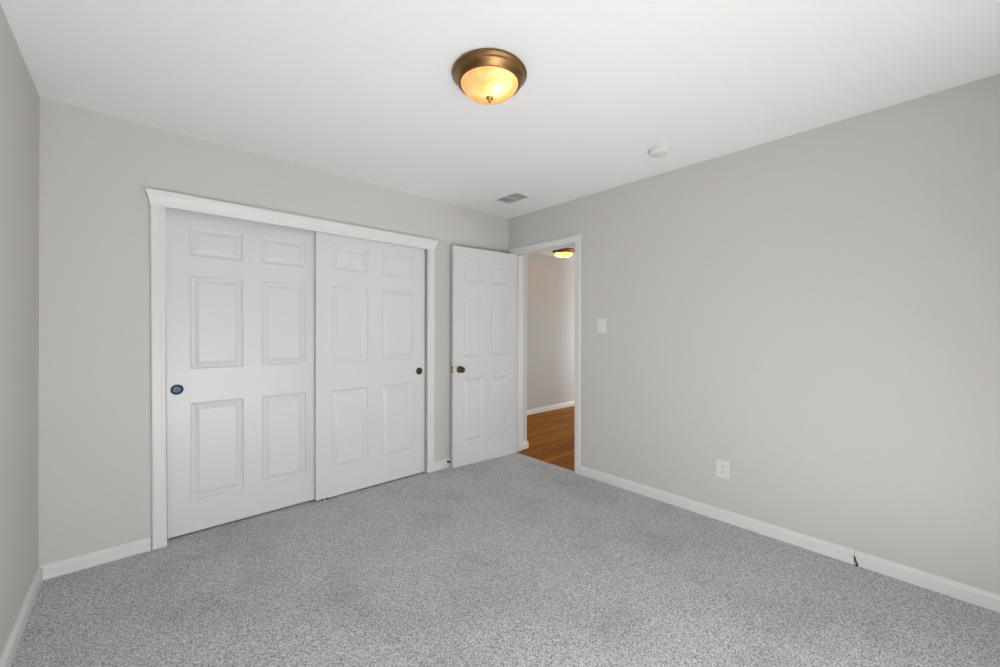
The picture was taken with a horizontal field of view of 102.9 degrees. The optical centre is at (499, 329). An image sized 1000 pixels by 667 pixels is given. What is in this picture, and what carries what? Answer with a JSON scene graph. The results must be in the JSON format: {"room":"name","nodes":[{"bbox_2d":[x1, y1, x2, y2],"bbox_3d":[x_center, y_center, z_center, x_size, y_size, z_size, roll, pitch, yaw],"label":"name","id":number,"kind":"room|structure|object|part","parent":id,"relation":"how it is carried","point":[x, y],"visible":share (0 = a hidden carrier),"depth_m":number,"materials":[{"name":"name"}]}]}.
{"room":"empty bedroom","nodes":[
{"label":"empty bedroom","id":0,"kind":"room"},
{"bbox_2d":[0,4,39,655],"bbox_3d":[-1.159,0.097,0.637,0.120,2.540,3.840,0,0,-42],"label":"wall","id":1,"kind":"structure","parent":0,"point":[19,96],"depth_m":1.64,"materials":[{"name":"grey paint"}]},
{"bbox_2d":[0,566,42,666],"bbox_3d":[-1.111,1.231,0.683,0.018,0.072,3.600,0,0,-42],"label":"baseboard","id":2,"kind":"structure","parent":1,"relation":"attached to","point":[8,653],"depth_m":1.66,"materials":[{"name":"white paint"}]},
{"bbox_2d":[38,97,508,565],"bbox_3d":[-1.160,0.097,3.150,3.261,2.540,0.120,0,0,-42],"label":"wall","id":3,"kind":"structure","parent":0,"point":[96,168],"depth_m":2.20,"materials":[{"name":"grey paint"}]},
{"bbox_2d":[40,537,150,579],"bbox_3d":[-2.165,1.228,2.146,0.427,0.072,0.018,0,0,-42],"label":"baseboard","id":4,"kind":"structure","parent":3,"relation":"attached to","point":[69,565],"depth_m":2.13,"materials":[{"name":"white paint"}]},
{"bbox_2d":[166,208,314,538],"bbox_3d":[-1.672,0.254,2.700,0.919,2.001,0.038,0,0,-42],"label":"door","id":5,"kind":"structure","parent":3,"relation":"in","point":[240,294],"depth_m":2.63,"materials":[{"name":"white paint"}]},
{"bbox_3d":[-1.960,0.363,2.417,0.063,0.063,0.006,0,0,-42],"label":"finger pull","id":6,"kind":"part","parent":5,"relation":"part of","materials":[{"name":"metal"}]},
{"bbox_2d":[145,187,438,249],"bbox_3d":[-1.290,-0.759,2.920,1.961,0.086,0.043,0,0,-42],"label":"trim","id":7,"kind":"structure","parent":3,"relation":"attached to","point":[166,199],"depth_m":2.70,"materials":[{"name":"white paint"}]},
{"bbox_2d":[150,205,434,549],"bbox_3d":[-1.341,0.242,2.973,1.917,2.048,0.140,0,0,-42],"label":"door frame","id":8,"kind":"structure","parent":3,"relation":"attached to","point":[157,213],"depth_m":2.31,"materials":[{"name":"white paint"}]},
{"bbox_2d":[434,458,450,470],"bbox_3d":[-0.260,1.231,3.881,0.909,0.077,0.014,0,0,-42],"label":"baseboard","id":9,"kind":"structure","parent":3,"relation":"attached to","point":[438,465],"depth_m":3.63,"materials":[{"name":"white paint"}]},
{"bbox_3d":[-1.339,-0.757,2.978,1.781,0.014,0.092,0,0,-42],"label":"door track","id":10,"kind":"object","parent":3,"relation":"attached to","visible":0},
{"bbox_2d":[314,232,424,500],"bbox_3d":[-1.019,0.256,3.238,0.921,2.001,0.038,0,0,-42],"label":"door","id":11,"kind":"structure","parent":10,"relation":"hanging from","point":[370,295],"depth_m":3.19,"materials":[{"name":"white paint"}]},
{"bbox_3d":[-0.709,0.361,3.498,0.063,0.063,0.006,0,0,-42],"label":"finger pull","id":12,"kind":"part","parent":11,"relation":"part of","materials":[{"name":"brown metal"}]},
{"bbox_2d":[0,0,999,259],"bbox_3d":[1.725,-1.218,3.980,8.881,0.105,4.910,0,0,-42],"label":"ceiling","id":13,"kind":"structure","parent":0,"point":[363,90],"depth_m":1.83,"materials":[{"name":"white paint"}]},
{"bbox_2d":[452,48,526,104],"bbox_3d":[-0.048,-1.101,1.814,0.340,0.138,0.340,0,0,-42],"label":"ceiling light","id":14,"kind":"object","parent":13,"relation":"attached to","point":[487,76],"visible":1,"depth_m":1.73,"materials":[{"name":"beige glass"}]},
{"bbox_3d":[-0.048,-1.089,1.814,0.260,0.062,0.260,0,0,-42],"label":"lamp shade","id":15,"kind":"part","parent":14,"relation":"part of","materials":[{"name":"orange glass"}]},
{"bbox_2d":[493,191,531,203],"bbox_3d":[0.111,-1.167,3.532,0.196,0.006,0.296,0,0,-42],"label":"ceiling vent","id":16,"kind":"object","parent":13,"relation":"in","point":[516,196],"visible":1,"depth_m":3.52,"materials":[{"name":"white metal"}]},
{"bbox_2d":[552,248,574,258],"bbox_3d":[0.931,-1.103,5.834,0.340,0.138,0.340,0,0,-42],"label":"ceiling light","id":17,"kind":"object","parent":13,"relation":"attached to","point":[563,253],"visible":0.93,"depth_m":5.73,"materials":[{"name":"yellow glass"}]},
{"bbox_3d":[0.931,-1.091,5.834,0.260,0.062,0.260,0,0,-42],"label":"lamp shade","id":18,"kind":"part","parent":17,"relation":"part of","materials":[{"name":"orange glass"}]},
{"bbox_2d":[648,145,669,157],"bbox_3d":[1.030,-1.149,2.582,0.134,0.036,0.134,0,0,-42],"label":"smoke detector","id":19,"kind":"object","parent":13,"relation":"attached to","point":[661,150],"visible":1,"depth_m":2.55,"materials":[{"name":"white plastic"}]},
{"bbox_2d":[10,406,999,666],"bbox_3d":[1.725,1.325,3.987,8.661,0.100,4.670,0,0,-42],"label":"floor","id":20,"kind":"structure","parent":0,"point":[516,559],"depth_m":1.92,"materials":[{"name":"grey carpet"}]},
{"bbox_2d":[523,255,526,441],"bbox_3d":[-0.127,0.097,4.678,0.085,2.545,1.150,0,0,-42],"label":"wall","id":21,"kind":"structure","parent":0,"point":[524,257],"depth_m":4.26,"materials":[{"name":"grey paint"}]},
{"bbox_2d":[523,441,528,449],"bbox_3d":[-0.120,1.231,4.678,0.099,0.077,1.164,0,0,-42],"label":"baseboard","id":22,"kind":"structure","parent":21,"relation":"attached to","point":[526,443],"depth_m":4.26,"materials":[{"name":"white paint"}]},
{"bbox_2d":[527,253,574,409],"bbox_3d":[1.405,0.101,6.930,5.380,2.545,0.120,0,0,-42],"label":"wall","id":23,"kind":"structure","parent":0,"point":[550,279],"depth_m":6.28,"materials":[{"name":"grey paint"}]},
{"bbox_2d":[527,401,574,414],"bbox_3d":[1.441,1.236,6.875,5.195,0.077,0.014,0,0,-42],"label":"baseboard","id":24,"kind":"structure","parent":23,"relation":"attached to","point":[572,403],"depth_m":6.28,"materials":[{"name":"white paint"}]},
{"bbox_2d":[508,74,999,593],"bbox_3d":[1.342,0.104,2.912,0.120,2.540,3.840,0,0,-42],"label":"wall","id":25,"kind":"structure","parent":0,"point":[814,313],"depth_m":2.27,"materials":[{"name":"grey paint"}]},
{"bbox_2d":[510,234,580,473],"bbox_3d":[0.448,0.214,3.881,0.139,2.114,0.899,0,0,-42],"label":"door frame","id":26,"kind":"structure","parent":25,"relation":"attached to","point":[576,238],"depth_m":3.77,"materials":[{"name":"white paint"}]},
{"bbox_2d":[451,245,516,467],"bbox_3d":[-0.133,0.247,3.876,0.771,2.040,0.144,0,0,-37],"label":"door","id":27,"kind":"structure","parent":26,"relation":"attached to","point":[484,282],"depth_m":3.85,"materials":[{"name":"white paint"}]},
{"bbox_3d":[-0.355,0.367,3.661,0.063,0.063,0.064,0,0,-37],"label":"knob","id":28,"kind":"part","parent":27,"relation":"part of","materials":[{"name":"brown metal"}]},
{"bbox_2d":[597,318,605,332],"bbox_3d":[0.853,-0.035,3.352,0.012,0.122,0.084,0,0,-42],"label":"light switch","id":29,"kind":"object","parent":25,"relation":"attached to","point":[601,323],"visible":1,"depth_m":3.35,"materials":[{"name":"white plastic"}]},
{"bbox_2d":[716,459,728,478],"bbox_3d":[1.485,0.929,2.656,0.009,0.117,0.080,0,0,-42],"label":"wall outlet","id":30,"kind":"object","parent":25,"relation":"attached to","point":[722,467],"visible":1,"depth_m":2.65,"materials":[{"name":"white plastic"}]},
{"bbox_2d":[580,466,999,612],"bbox_3d":[1.605,1.236,2.520,0.014,0.077,2.662,0,0,-42],"label":"baseboard","id":31,"kind":"structure","parent":25,"relation":"attached to","point":[839,552],"depth_m":2.26,"materials":[{"name":"white paint"}]}
]}

